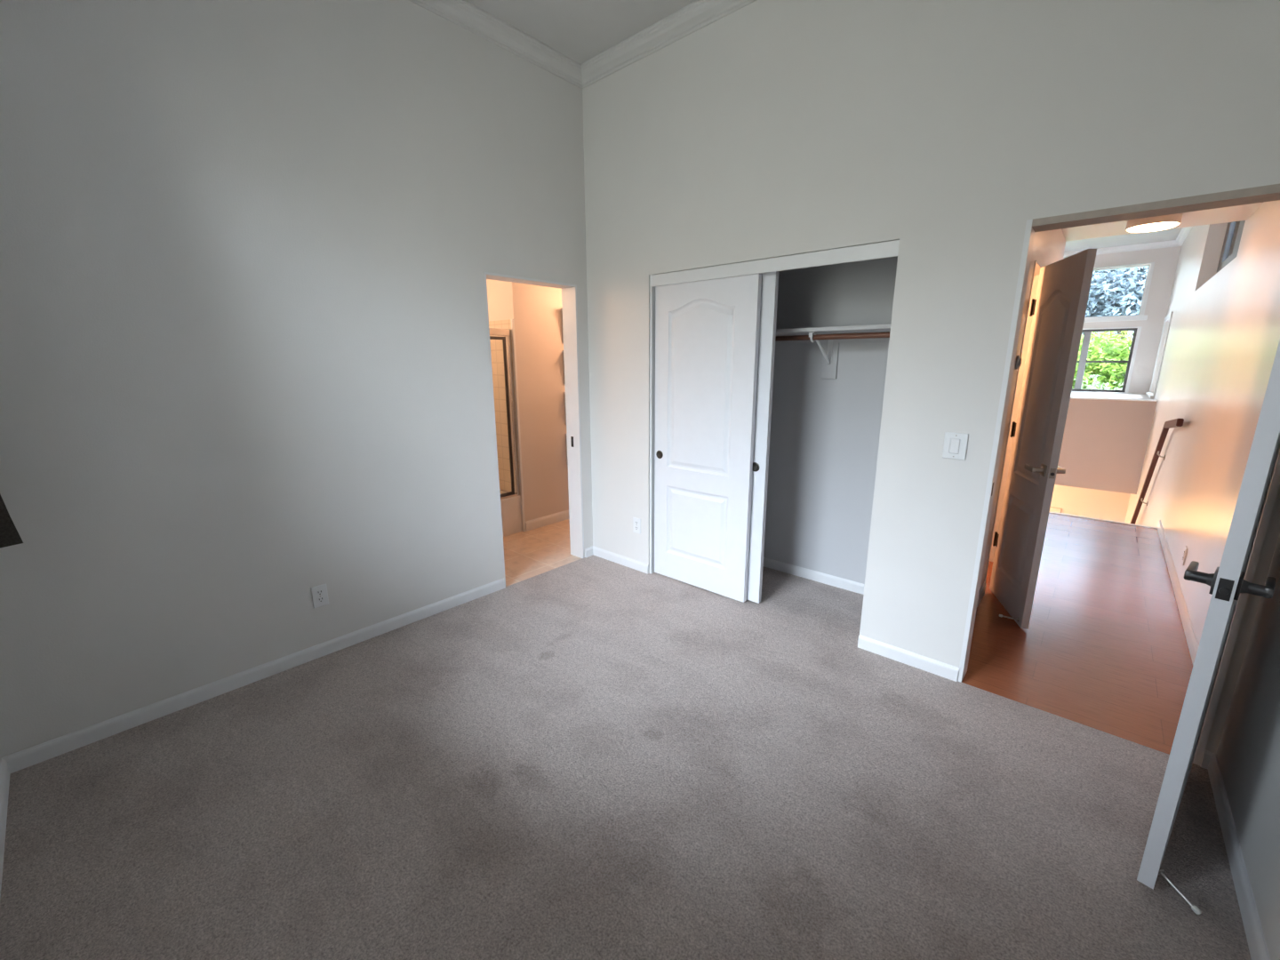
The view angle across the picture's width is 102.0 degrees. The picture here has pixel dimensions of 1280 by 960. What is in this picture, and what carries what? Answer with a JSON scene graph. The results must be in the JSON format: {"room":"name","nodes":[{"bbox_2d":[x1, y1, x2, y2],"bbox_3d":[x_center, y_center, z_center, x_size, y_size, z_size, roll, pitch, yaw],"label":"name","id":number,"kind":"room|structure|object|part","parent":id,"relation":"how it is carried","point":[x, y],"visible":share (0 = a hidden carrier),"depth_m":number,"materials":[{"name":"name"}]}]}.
{"room":"empty bedroom","nodes":[
{"label":"empty bedroom","id":0,"kind":"room"},
{"bbox_2d":[0,0,592,758],"bbox_3d":[-1.477,-0.697,2.743,0.140,3.585,3.380,11,17,40],"label":"wall","id":1,"kind":"structure","parent":0,"point":[247,247],"depth_m":2.31,"materials":[{"name":"paint"}]},
{"bbox_2d":[0,577,505,899],"bbox_3d":[-0.393,1.147,1.660,3.425,0.070,2.221,11,17,40],"label":"baseboard","id":2,"kind":"structure","parent":1,"relation":"attached to","point":[32,756],"depth_m":2.36,"materials":[{"name":"white wood"}]},
{"bbox_2d":[311,584,328,607],"bbox_3d":[-1.668,0.605,2.703,0.008,0.116,0.072,11,17,40],"label":"wall outlet","id":3,"kind":"object","parent":1,"relation":"attached to","point":[319,593],"visible":1,"depth_m":2.70,"materials":[{"name":"white plastic"}]},
{"bbox_2d":[316,589,323,595],"bbox_3d":[-1.667,0.586,2.697,0.003,0.033,0.033,11,17,40],"label":"socket","id":4,"kind":"object","parent":3,"relation":"attached to","point":[319,592],"depth_m":2.70,"materials":[{"name":"white plastic"}]},
{"bbox_2d":[317,596,324,602],"bbox_3d":[-1.666,0.625,2.706,0.003,0.033,0.033,11,17,40],"label":"socket","id":5,"kind":"object","parent":3,"relation":"attached to","point":[320,599],"depth_m":2.70,"materials":[{"name":"white plastic"}]},
{"bbox_2d":[484,274,505,580],"bbox_3d":[-0.989,-0.262,3.410,0.141,2.036,0.012,11,17,40],"label":"trim","id":6,"kind":"structure","parent":1,"relation":"attached to","point":[484,275],"depth_m":3.34,"materials":[{"name":"white wood"}]},
{"bbox_2d":[484,272,575,288],"bbox_3d":[-0.752,-1.320,3.438,0.148,0.014,0.723,11,17,40],"label":"trim","id":7,"kind":"structure","parent":1,"relation":"attached to","point":[489,276],"depth_m":3.40,"materials":[{"name":"white wood"}]},
{"bbox_2d":[561,284,583,558],"bbox_3d":[-0.506,-0.388,3.933,0.148,2.054,0.017,11,17,40],"label":"trim","id":8,"kind":"structure","parent":1,"relation":"attached to","point":[569,295],"depth_m":3.91,"materials":[{"name":"white paint"}]},
{"bbox_2d":[408,0,757,88],"bbox_3d":[-0.122,-2.145,1.227,3.425,0.090,3.060,11,17,40],"label":"trim","id":9,"kind":"structure","parent":1,"relation":"attached to","point":[695,16],"depth_m":2.96,"materials":[{"name":"paint"}]},
{"bbox_2d":[486,279,568,521],"bbox_3d":[-0.778,-0.850,5.494,0.895,2.650,1.853,11,17,40],"label":"wall","id":10,"kind":"structure","parent":0,"point":[535,310],"depth_m":4.68,"materials":[{"name":"paint"}]},
{"bbox_2d":[488,319,519,494],"bbox_3d":[-1.357,-0.666,4.788,0.778,1.530,0.008,11,17,40],"label":"shower tile","id":11,"kind":"structure","parent":10,"relation":"attached to","point":[496,345],"depth_m":4.69,"materials":[{"name":"beige tile"}]},
{"bbox_2d":[510,319,525,531],"bbox_3d":[-1.073,-0.441,4.573,0.028,1.874,0.019,11,17,40],"label":"trim","id":12,"kind":"structure","parent":10,"relation":"attached to","point":[512,321],"depth_m":4.55,"materials":[{"name":"white wood"}]},
{"bbox_2d":[525,509,569,531],"bbox_3d":[-0.436,0.272,5.443,0.012,0.092,1.853,11,17,40],"label":"baseboard","id":13,"kind":"structure","parent":10,"relation":"attached to","point":[540,522],"depth_m":4.94,"materials":[{"name":"white wood"}]},
{"bbox_2d":[560,307,563,343],"bbox_3d":[-0.479,-1.452,4.919,0.120,0.310,0.590,11,17,40],"label":"wall shelf","id":14,"kind":"object","parent":10,"relation":"attached to","point":[562,308],"visible":0.19,"depth_m":4.75,"materials":[{"name":"paint"}]},
{"bbox_2d":[562,350,564,383],"bbox_3d":[-0.478,-1.092,5.002,0.120,0.310,0.590,11,17,40],"label":"wall shelf","id":15,"kind":"object","parent":10,"relation":"attached to","point":[563,350],"visible":0.2,"depth_m":4.82,"materials":[{"name":"paint"}]},
{"bbox_2d":[563,392,566,424],"bbox_3d":[-0.477,-0.721,5.087,0.120,0.310,0.590,11,17,40],"label":"wall shelf","id":16,"kind":"object","parent":10,"relation":"attached to","point":[564,392],"visible":0.17,"depth_m":4.91,"materials":[{"name":"paint"}]},
{"bbox_2d":[565,433,567,464],"bbox_3d":[-0.476,-0.336,5.175,0.120,0.310,0.590,11,17,40],"label":"wall shelf","id":17,"kind":"object","parent":10,"relation":"attached to","point":[565,434],"visible":0.2,"depth_m":5.00,"materials":[{"name":"paint"}]},
{"bbox_2d":[466,0,695,63],"bbox_3d":[-0.130,-2.252,1.155,3.775,0.150,3.380,11,17,40],"label":"ceiling","id":18,"kind":"structure","parent":0,"point":[580,30],"depth_m":2.89,"materials":[{"name":"paint"}]},
{"bbox_2d":[0,512,1251,959],"bbox_3d":[0.517,0.775,3.987,5.262,0.250,6.945,11,17,40],"label":"floor","id":19,"kind":"structure","parent":0,"point":[592,757],"depth_m":1.87,"materials":[{"name":"carpet"}]},
{"bbox_2d":[499,489,521,536],"bbox_3d":[-1.887,0.383,4.420,0.755,0.340,1.560,11,17,40],"label":"bathtub","id":20,"kind":"object","parent":19,"relation":"on","point":[511,517],"visible":0.08,"depth_m":4.67,"materials":[{"name":"white ceramic"}]},
{"bbox_2d":[489,328,519,499],"bbox_3d":[-1.630,-0.441,3.994,0.055,1.455,1.560,11,17,40],"label":"shower door","id":21,"kind":"structure","parent":20,"relation":"on","point":[495,332],"depth_m":4.51,"materials":[{"name":"silver metal"}]},
{"bbox_2d":[763,256,897,583],"bbox_3d":[1.127,-0.497,3.600,1.800,2.800,0.120,11,17,40],"label":"wall","id":22,"kind":"structure","parent":0,"point":[825,435],"depth_m":3.45,"materials":[{"name":"paint"}]},
{"bbox_2d":[763,557,864,594],"bbox_3d":[1.085,0.650,3.813,1.800,0.070,0.012,11,17,40],"label":"baseboard","id":23,"kind":"structure","parent":22,"relation":"attached to","point":[804,572],"depth_m":3.67,"materials":[{"name":"white wood"}]},
{"bbox_2d":[808,331,832,364],"bbox_3d":[1.124,-0.816,3.225,0.033,0.192,0.287,12,17,41],"label":"shelf bracket","id":24,"kind":"object","parent":22,"relation":"attached to","point":[828,357],"visible":0.9,"depth_m":3.29,"materials":[{"name":"white metal"}]},
{"bbox_2d":[775,335,810,341],"bbox_3d":[0.642,-0.944,3.492,1.085,0.030,0.030,11,17,40],"label":"closet rod","id":25,"kind":"object","parent":24,"relation":"attached to","point":[795,337],"visible":0.34,"depth_m":3.21,"materials":[{"name":"brown wood"}]},
{"bbox_3d":[1.125,-0.906,3.201,0.022,0.006,0.281,11,17,40],"label":"arm","id":26,"kind":"part","parent":24,"relation":"part of"},
{"bbox_3d":[1.219,-0.837,3.326,0.032,0.184,0.004,11,17,40],"label":"wall plate","id":27,"kind":"part","parent":24,"relation":"part of","materials":[{"name":"white metal"}]},
{"bbox_2d":[812,331,890,340],"bbox_3d":[1.317,-0.811,2.907,0.710,0.031,0.031,11,17,40],"label":"closet rod","id":28,"kind":"object","parent":24,"relation":"attached to","point":[866,335],"visible":0.66,"depth_m":2.98,"materials":[{"name":"brown wood"}]},
{"bbox_2d":[820,342,839,378],"bbox_3d":[1.227,-0.770,3.350,0.100,0.226,0.018,11,17,40],"label":"mounting block","id":29,"kind":"object","parent":22,"relation":"attached to","point":[828,371],"visible":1,"depth_m":3.34,"materials":[{"name":"paint"}]},
{"bbox_2d":[775,323,890,343],"bbox_3d":[0.979,-0.923,3.334,1.800,0.081,0.320,11,17,40],"label":"closet shelf","id":30,"kind":"object","parent":22,"relation":"attached to","point":[871,328],"visible":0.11,"depth_m":3.13,"materials":[{"name":"paint"}]},
{"bbox_2d":[582,0,1279,753],"bbox_3d":[1.032,-0.691,2.694,3.675,3.585,0.120,11,17,40],"label":"wall","id":31,"kind":"structure","parent":0,"point":[772,128],"depth_m":2.37,"materials":[{"name":"paint"}]},
{"bbox_2d":[584,545,648,574],"bbox_3d":[-0.187,0.618,3.966,0.590,0.070,0.088,11,17,40],"label":"baseboard","id":32,"kind":"structure","parent":31,"relation":"attached to","point":[640,566],"depth_m":4.00,"materials":[{"name":"white wood"}]},
{"bbox_2d":[632,517,640,534],"bbox_3d":[-0.023,0.334,3.805,0.072,0.116,0.008,11,17,40],"label":"wall outlet","id":33,"kind":"object","parent":31,"relation":"attached to","point":[636,522],"visible":1,"depth_m":3.80,"materials":[{"name":"white plastic"}]},
{"bbox_2d":[649,274,655,573],"bbox_3d":[0.112,-0.329,3.625,0.015,2.067,0.116,11,17,40],"label":"trim","id":34,"kind":"structure","parent":31,"relation":"attached to","point":[652,289],"depth_m":3.56,"materials":[{"name":"white wood"}]},
{"bbox_2d":[654,272,761,602],"bbox_3d":[0.392,-0.255,3.353,0.750,2.018,0.038,11,17,40],"label":"door","id":35,"kind":"structure","parent":31,"relation":"in","point":[707,332],"depth_m":3.31,"materials":[{"name":"wood"}]},
{"bbox_3d":[0.135,-0.175,3.583,0.057,0.057,0.004,11,17,40],"label":"finger pull","id":36,"kind":"part","parent":35,"relation":"part of","materials":[{"name":"metal"}]},
{"bbox_2d":[746,271,778,603],"bbox_3d":[0.485,-0.252,3.340,0.750,2.018,0.038,11,17,40],"label":"door","id":37,"kind":"structure","parent":31,"relation":"in","point":[770,280],"depth_m":3.09,"materials":[{"name":"wood"}]},
{"bbox_3d":[0.702,-0.080,3.159,0.057,0.057,0.004,11,17,40],"label":"finger pull","id":38,"kind":"part","parent":37,"relation":"part of","materials":[{"name":"metal"}]},
{"bbox_2d":[651,240,899,287],"bbox_3d":[0.674,-1.191,2.913,1.495,0.072,0.116,11,17,40],"label":"trim","id":39,"kind":"structure","parent":31,"relation":"attached to","point":[889,249],"depth_m":2.75,"materials":[{"name":"white wood"}]},
{"bbox_2d":[857,634,959,681],"bbox_3d":[1.367,0.912,2.669,0.473,0.070,0.012,11,17,40],"label":"baseboard","id":40,"kind":"structure","parent":31,"relation":"attached to","point":[940,668],"depth_m":2.65,"materials":[{"name":"white wood"}]},
{"bbox_2d":[942,432,968,460],"bbox_3d":[1.435,-0.154,2.360,0.094,0.120,0.012,11,17,40],"label":"light switch","id":41,"kind":"object","parent":31,"relation":"attached to","point":[955,446],"visible":1,"depth_m":2.36,"materials":[{"name":"white plastic"}]},
{"bbox_2d":[957,219,1035,682],"bbox_3d":[1.593,-0.036,2.334,0.020,2.067,0.128,11,17,40],"label":"trim","id":42,"kind":"structure","parent":31,"relation":"attached to","point":[1029,232],"depth_m":2.27,"materials":[{"name":"white wood"}]},
{"bbox_2d":[1032,184,1279,231],"bbox_3d":[1.889,-0.973,1.847,0.781,0.026,0.128,11,17,40],"label":"trim","id":43,"kind":"structure","parent":31,"relation":"attached to","point":[1268,193],"depth_m":1.83,"materials":[{"name":"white wood"}]},
{"bbox_2d":[979,228,1065,589],"bbox_3d":[2.462,-0.404,3.495,0.120,2.660,2.850,11,17,40],"label":"wall","id":44,"kind":"structure","parent":0,"point":[1049,245],"depth_m":3.23,"materials":[{"name":"paint"}]},
{"bbox_2d":[976,581,986,607],"bbox_3d":[1.940,0.814,3.067,0.012,0.080,1.122,11,17,40],"label":"baseboard","id":45,"kind":"structure","parent":44,"relation":"attached to","point":[982,589],"depth_m":3.37,"materials":[{"name":"white wood"}]},
{"bbox_2d":[984,260,1039,581],"bbox_3d":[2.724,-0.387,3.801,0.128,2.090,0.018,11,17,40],"label":"trim","id":46,"kind":"structure","parent":44,"relation":"attached to","point":[1036,277],"depth_m":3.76,"materials":[{"name":"white wood"}]},
{"bbox_2d":[1016,355,1021,369],"bbox_3d":[2.251,-0.698,3.077,0.018,0.083,0.083,11,17,40],"label":"disc","id":47,"kind":"object","parent":44,"relation":"attached to","point":[1019,358],"visible":1,"depth_m":3.06,"materials":[{"name":"black metal"}]},
{"bbox_2d":[989,248,1096,629],"bbox_3d":[2.294,-0.202,3.049,0.189,2.043,0.619,4,14,17],"label":"door","id":48,"kind":"structure","parent":44,"relation":"in","point":[1058,310],"depth_m":2.94,"materials":[{"name":"white wood"}]},
{"bbox_3d":[2.200,-0.063,2.885,0.060,0.062,0.131,4,14,17],"label":"handle","id":49,"kind":"part","parent":48,"relation":"part of","materials":[{"name":"silver metal"}]},
{"bbox_3d":[2.217,-0.035,2.786,0.025,0.056,0.003,4,14,17],"label":"latch plate","id":50,"kind":"part","parent":48,"relation":"part of","materials":[{"name":"silver metal"}]},
{"bbox_3d":[2.291,-0.057,2.857,0.060,0.062,0.131,4,14,17],"label":"handle","id":51,"kind":"part","parent":48,"relation":"part of","materials":[{"name":"silver metal"}]},
{"bbox_2d":[1050,484,1130,522],"bbox_3d":[6.915,0.989,10.027,3.462,2.604,0.150,11,17,40],"label":"wall","id":52,"kind":"structure","parent":0,"point":[1100,504],"depth_m":8.97,"materials":[{"name":"paint"}]},
{"bbox_2d":[1049,506,1062,512],"bbox_3d":[7.284,0.851,9.542,0.650,0.808,0.014,11,17,40],"label":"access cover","id":53,"kind":"object","parent":52,"relation":"attached to","point":[1052,508],"visible":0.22,"depth_m":9.30,"materials":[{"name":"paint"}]},
{"bbox_2d":[1054,399,1156,494],"bbox_3d":[6.018,-0.712,8.605,3.462,1.351,0.120,11,17,40],"label":"wall","id":54,"kind":"structure","parent":0,"point":[1104,445],"depth_m":7.73,"materials":[{"name":"paint"}]},
{"bbox_2d":[1070,392,1153,399],"bbox_3d":[6.707,-1.494,9.223,3.462,0.105,1.960,11,17,40],"label":"ledge","id":55,"kind":"object","parent":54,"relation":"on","point":[1073,394],"depth_m":8.42,"materials":[{"name":"paint"}]},
{"bbox_2d":[1064,227,1182,252],"bbox_3d":[5.291,-3.596,6.959,3.662,0.150,7.430,11,17,40],"label":"ceiling","id":56,"kind":"structure","parent":0,"point":[1167,235],"depth_m":8.28,"materials":[{"name":"paint"}]},
{"bbox_2d":[1061,201,1263,241],"bbox_3d":[2.348,-1.781,3.281,2.362,0.120,2.850,11,17,40],"label":"ceiling","id":57,"kind":"structure","parent":0,"point":[1238,212],"depth_m":3.62,"materials":[{"name":"paint"}]},
{"bbox_2d":[1125,213,1182,232],"bbox_3d":[3.506,-1.752,3.542,0.274,0.058,0.274,11,17,40],"label":"ceiling light","id":58,"kind":"object","parent":57,"relation":"attached to","point":[1162,222],"visible":0.95,"depth_m":3.48,"materials":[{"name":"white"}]},
{"bbox_2d":[1127,222,1179,232],"bbox_3d":[3.506,-1.728,3.547,0.260,0.008,0.260,11,17,40],"label":"diffuser","id":59,"kind":"object","parent":58,"relation":"attached to","point":[1138,227],"depth_m":3.52,"materials":[{"name":"white"}]},
{"bbox_2d":[1124,200,1279,959],"bbox_3d":[4.514,0.367,4.308,0.250,6.385,13.260,11,17,40],"label":"wall","id":60,"kind":"structure","parent":0,"point":[1223,339],"depth_m":2.98,"materials":[{"name":"paint"}]},
{"bbox_2d":[1070,396,1157,401],"bbox_3d":[6.011,-1.376,8.447,3.462,0.020,0.175,11,17,40],"label":"trim","id":61,"kind":"structure","parent":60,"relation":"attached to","point":[1071,397],"depth_m":7.58,"materials":[{"name":"white wood"}]},
{"bbox_2d":[1063,246,1181,393],"bbox_3d":[7.396,-2.293,9.838,3.462,3.685,0.240,11,17,40],"label":"window","id":62,"kind":"structure","parent":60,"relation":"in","point":[1165,260],"depth_m":8.69,"materials":[{"name":"paint"}]},
{"bbox_2d":[1071,328,1137,391],"bbox_3d":[7.798,-2.199,9.559,1.850,1.080,0.064,11,17,40],"label":"window","id":63,"kind":"structure","parent":62,"relation":"attached to","point":[1082,361],"depth_m":9.26,"materials":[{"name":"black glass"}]},
{"bbox_3d":[8.250,-2.092,9.164,0.554,0.036,0.054,11,17,40],"label":"meeting rail","id":64,"kind":"part","parent":63,"relation":"part of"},
{"bbox_2d":[1084,264,1150,318],"bbox_3d":[7.810,-3.321,9.319,1.850,0.818,0.060,11,17,40],"label":"window","id":65,"kind":"structure","parent":62,"relation":"attached to","point":[1148,266],"depth_m":8.77,"materials":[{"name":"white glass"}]},
{"bbox_2d":[1063,226,1192,257],"bbox_3d":[5.421,-3.545,7.275,3.462,0.090,5.815,11,17,40],"label":"trim","id":66,"kind":"structure","parent":60,"relation":"attached to","point":[1184,232],"depth_m":8.52,"materials":[{"name":"white wood"}]},
{"bbox_2d":[1130,418,1183,524],"bbox_3d":[5.524,0.203,5.631,0.077,1.996,3.171,11,17,40],"label":"handrail","id":67,"kind":"object","parent":60,"relation":"attached to","point":[1177,422],"visible":0.91,"depth_m":5.47,"materials":[{"name":"brown wood"}]},
{"bbox_2d":[1145,312,1173,398],"bbox_3d":[8.084,-1.936,8.078,0.050,1.228,1.350,11,17,40],"label":"trim","id":68,"kind":"structure","parent":60,"relation":"attached to","point":[1167,317],"depth_m":7.72,"materials":[{"name":"white wood"}]},
{"bbox_2d":[1157,520,1198,665],"bbox_3d":[3.552,0.728,3.425,0.012,0.080,3.815,11,17,40],"label":"baseboard","id":69,"kind":"structure","parent":60,"relation":"attached to","point":[1190,636],"depth_m":3.28,"materials":[{"name":"white wood"}]},
{"bbox_2d":[1181,545,1187,565],"bbox_3d":[3.601,0.499,3.428,0.008,0.116,0.072,11,17,40],"label":"wall outlet","id":70,"kind":"object","parent":60,"relation":"attached to","point":[1186,548],"visible":1,"depth_m":3.41,"materials":[{"name":"white plastic"}]},
{"bbox_2d":[1136,339,1279,914],"bbox_3d":[1.817,0.161,1.533,0.833,2.021,0.192,-10,16,-37],"label":"door","id":71,"kind":"structure","parent":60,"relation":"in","point":[1227,583],"depth_m":1.35,"materials":[{"name":"white wood"}]},
{"bbox_3d":[1.532,0.256,1.412,0.136,0.062,0.060,-10,16,-37],"label":"handle","id":72,"kind":"part","parent":71,"relation":"part of","materials":[{"name":"black metal"}]},
{"bbox_3d":[1.484,0.278,1.315,0.003,0.056,0.025,-10,16,-37],"label":"latch plate","id":73,"kind":"part","parent":71,"relation":"part of","materials":[{"name":"black metal"}]},
{"bbox_3d":[1.592,0.273,1.338,0.136,0.062,0.060,-10,16,-37],"label":"handle","id":74,"kind":"part","parent":71,"relation":"part of","materials":[{"name":"black metal"}]},
{"bbox_2d":[1216,220,1245,273],"bbox_3d":[5.194,-2.248,4.407,0.040,0.965,2.570,11,17,40],"label":"window","id":75,"kind":"structure","parent":60,"relation":"in","point":[1234,231],"depth_m":5.07,"materials":[{"name":"grey glass"}]},
{"bbox_3d":[5.194,-2.248,4.407,0.004,0.905,2.510,11,17,40],"label":"pane","id":76,"kind":"part","parent":75,"relation":"part of","materials":[{"name":"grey glass"}]},
{"bbox_2d":[1200,750,1270,959],"bbox_3d":[1.154,1.326,0.866,0.030,0.070,3.060,11,17,40],"label":"baseboard","id":77,"kind":"structure","parent":60,"relation":"attached to","point":[1256,941],"depth_m":1.55,"materials":[{"name":"white wood"}]},
{"bbox_2d":[1192,450,1279,765],"bbox_3d":[2.190,0.081,1.816,0.019,2.067,0.128,11,17,40],"label":"trim","id":78,"kind":"structure","parent":60,"relation":"attached to","point":[1275,483],"depth_m":1.86,"materials":[{"name":"white wood"}]},
{"bbox_3d":[-1.201,-0.167,0.430,3.425,3.585,0.200,11,17,40],"label":"wall","id":79,"kind":"structure","parent":0,"visible":0},
{"bbox_2d":[0,494,23,548],"bbox_3d":[-1.425,-0.627,0.813,1.940,2.040,0.212,11,17,40],"label":"curtain","id":80,"kind":"object","parent":79,"relation":"hanging from","point":[9,534],"visible":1,"depth_m":1.69,"materials":[{"name":"fabric"}]},
{"label":"outside","id":81,"kind":"structure","parent":0,"visible":0},
{"bbox_3d":[28.620,-1.210,25.662,65.000,0.200,49.600,11,17,40],"label":"ground","id":82,"kind":"structure","parent":81,"visible":0},
{"bbox_2d":[1073,374,1123,390],"bbox_3d":[9.625,-0.169,11.375,3.171,4.245,2.089,11,17,40],"label":"shrub","id":83,"kind":"object","parent":82,"relation":"on","point":[1093,383],"visible":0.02,"depth_m":10.81,"materials":[{"name":"green plant"}]},
{"bbox_2d":[1072,330,1133,390],"bbox_3d":[10.992,-1.164,13.098,4.134,5.409,3.058,11,17,40],"label":"leafy tree","id":84,"kind":"object","parent":82,"relation":"on","point":[1116,349],"visible":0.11,"depth_m":12.13,"materials":[{"name":"green plant"}]},
{"bbox_2d":[1081,266,1148,380],"bbox_3d":[14.884,-3.926,16.234,4.623,9.374,6.790,-9,15,-33],"label":"conifer tree","id":85,"kind":"object","parent":82,"relation":"on","point":[1123,296],"visible":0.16,"depth_m":15.26,"materials":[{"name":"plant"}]},
{"bbox_3d":[3.467,1.685,6.207,3.462,2.970,0.100,11,17,40],"label":"wall","id":86,"kind":"structure","parent":0,"visible":0},
{"bbox_2d":[1049,512,1157,528],"bbox_3d":[3.509,0.208,5.920,3.462,0.038,0.035,11,17,40],"label":"trim","id":87,"kind":"structure","parent":86,"relation":"on","point":[1050,512],"depth_m":5.03,"materials":[{"name":"white wood"}]}
]}

